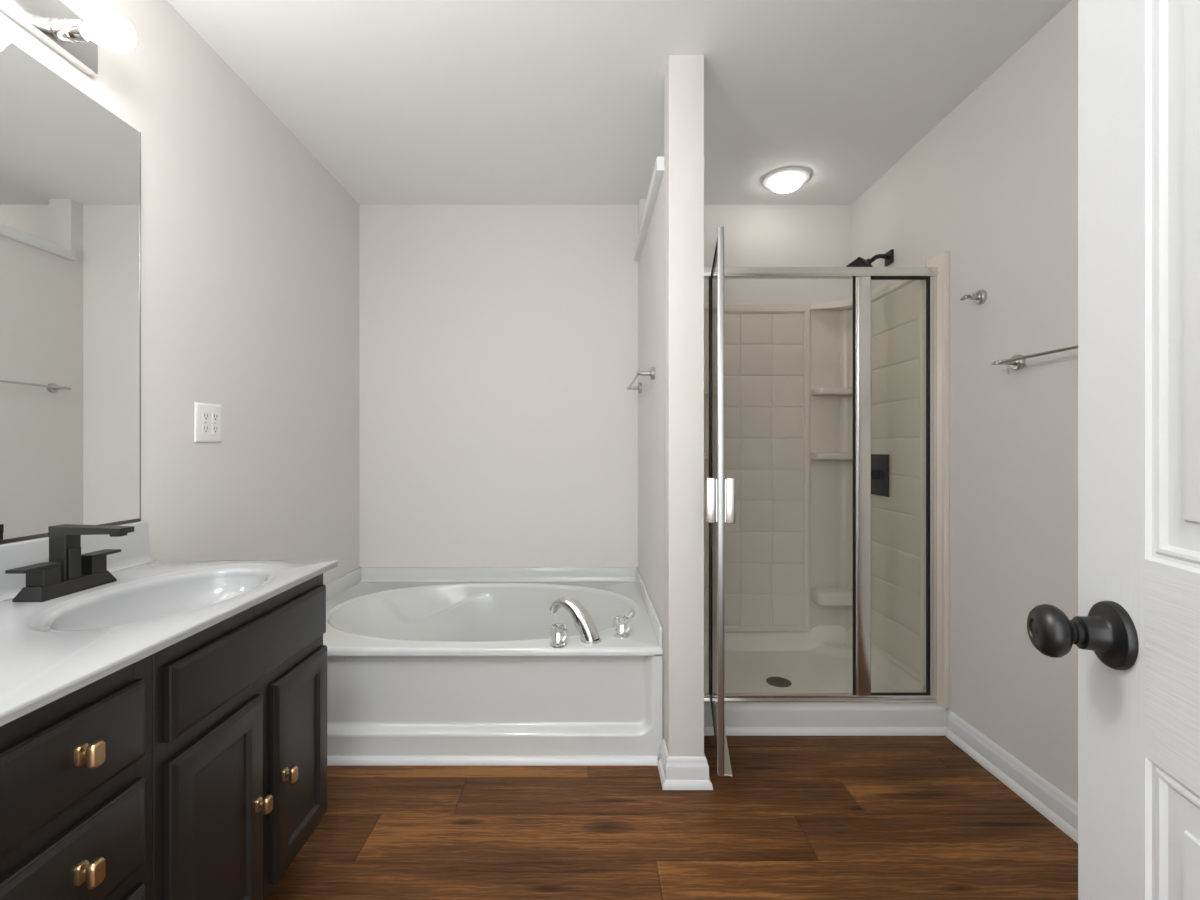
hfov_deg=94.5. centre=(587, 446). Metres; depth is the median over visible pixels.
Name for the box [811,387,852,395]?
shelf
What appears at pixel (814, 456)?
shelf
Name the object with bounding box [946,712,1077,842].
baseboard
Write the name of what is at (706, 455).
shelf
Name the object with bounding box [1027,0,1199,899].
door
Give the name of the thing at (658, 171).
trim
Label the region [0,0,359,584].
wall
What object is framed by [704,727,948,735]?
trim
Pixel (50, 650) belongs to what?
countertop
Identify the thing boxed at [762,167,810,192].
ceiling light
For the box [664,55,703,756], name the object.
wall partition
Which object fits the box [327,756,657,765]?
trim
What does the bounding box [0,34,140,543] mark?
wall mirror
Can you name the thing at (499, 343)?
wall
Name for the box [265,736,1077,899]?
floor
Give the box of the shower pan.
[704,626,946,726]
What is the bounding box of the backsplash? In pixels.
[0,521,153,600]
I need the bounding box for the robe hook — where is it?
[960,290,986,303]
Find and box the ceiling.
[167,0,1071,204]
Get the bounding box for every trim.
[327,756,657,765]
[634,157,663,260]
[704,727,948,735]
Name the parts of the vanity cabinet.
drawer, drawer, frame, knob, knob, drawer, door, frame, false drawer, knob, knob, door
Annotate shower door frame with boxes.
[704,226,938,779]
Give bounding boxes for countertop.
[0,521,338,726]
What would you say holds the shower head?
attached to the wall at (993, 185)
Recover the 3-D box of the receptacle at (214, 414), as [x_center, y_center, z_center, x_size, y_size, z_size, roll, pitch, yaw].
[-1.226,-0.099,1.826,0.002,0.029,0.030,0,0,0]
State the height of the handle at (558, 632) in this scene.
0.076 m
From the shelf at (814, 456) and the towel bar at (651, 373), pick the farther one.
the shelf at (814, 456)
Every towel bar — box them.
[627,367,654,392]
[991,344,1077,369]
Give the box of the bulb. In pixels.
[47,8,136,52]
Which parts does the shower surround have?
tile panel, tile panel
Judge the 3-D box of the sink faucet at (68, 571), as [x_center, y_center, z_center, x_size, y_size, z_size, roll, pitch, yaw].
[-1.086,0.242,1.213,0.158,0.143,0.228,0,0,0]
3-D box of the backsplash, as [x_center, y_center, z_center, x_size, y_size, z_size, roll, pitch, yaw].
[-1.214,0.260,1.059,0.040,0.112,0.948,0,0,0]
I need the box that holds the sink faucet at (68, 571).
[5,524,133,601]
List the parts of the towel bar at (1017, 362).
post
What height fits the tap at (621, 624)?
0.084 m
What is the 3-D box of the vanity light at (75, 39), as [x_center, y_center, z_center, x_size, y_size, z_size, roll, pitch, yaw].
[-1.136,-0.963,1.033,0.196,0.116,0.666,0,0,0]
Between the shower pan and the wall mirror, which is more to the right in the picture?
the shower pan
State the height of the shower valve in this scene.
0.196 m
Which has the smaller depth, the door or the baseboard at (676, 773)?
the door
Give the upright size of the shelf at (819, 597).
0.075 m
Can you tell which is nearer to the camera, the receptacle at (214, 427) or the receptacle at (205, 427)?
the receptacle at (205, 427)
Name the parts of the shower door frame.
handle, door, drip rail, handle, post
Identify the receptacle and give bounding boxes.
[202,411,208,420]
[202,424,208,433]
[212,412,217,421]
[212,425,217,433]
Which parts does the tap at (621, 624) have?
knob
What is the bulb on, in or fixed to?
attached to the vanity light at (75, 39)
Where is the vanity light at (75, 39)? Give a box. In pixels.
[0,0,136,74]
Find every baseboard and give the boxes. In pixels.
[657,739,712,789]
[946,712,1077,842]
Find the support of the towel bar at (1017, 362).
attached to the wall at (993, 185)
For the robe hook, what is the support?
attached to the wall at (993, 185)
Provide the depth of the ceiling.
2.01 m
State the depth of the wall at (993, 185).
1.86 m
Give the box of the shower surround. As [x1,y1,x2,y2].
[704,251,949,707]
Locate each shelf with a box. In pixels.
[704,388,708,395]
[704,453,708,459]
[704,589,708,605]
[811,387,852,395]
[811,453,852,459]
[811,589,852,606]
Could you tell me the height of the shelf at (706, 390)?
0.035 m
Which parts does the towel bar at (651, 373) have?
post, post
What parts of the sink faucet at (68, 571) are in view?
handle, spout, handle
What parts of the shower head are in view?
arm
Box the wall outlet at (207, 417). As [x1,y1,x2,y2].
[194,402,221,441]
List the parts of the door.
knob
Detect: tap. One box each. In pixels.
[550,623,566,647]
[613,612,632,638]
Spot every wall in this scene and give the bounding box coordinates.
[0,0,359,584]
[360,205,850,566]
[638,173,663,738]
[851,0,1077,802]
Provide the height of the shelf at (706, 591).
0.075 m
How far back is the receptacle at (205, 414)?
1.78 m
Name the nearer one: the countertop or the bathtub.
the countertop
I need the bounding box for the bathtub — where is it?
[323,567,662,760]
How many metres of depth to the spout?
2.07 m
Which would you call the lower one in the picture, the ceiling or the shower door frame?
the shower door frame
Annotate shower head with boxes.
[846,249,893,266]
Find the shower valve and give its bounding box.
[871,454,888,496]
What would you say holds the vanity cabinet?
on the floor
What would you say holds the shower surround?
attached to the wall at (499, 343)
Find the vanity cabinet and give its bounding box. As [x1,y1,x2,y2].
[0,573,326,899]
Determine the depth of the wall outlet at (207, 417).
1.79 m
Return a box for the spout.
[549,596,601,643]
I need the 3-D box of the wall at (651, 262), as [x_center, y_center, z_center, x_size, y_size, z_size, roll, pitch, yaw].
[0.329,-0.090,2.484,0.117,2.440,1.032,0,0,0]

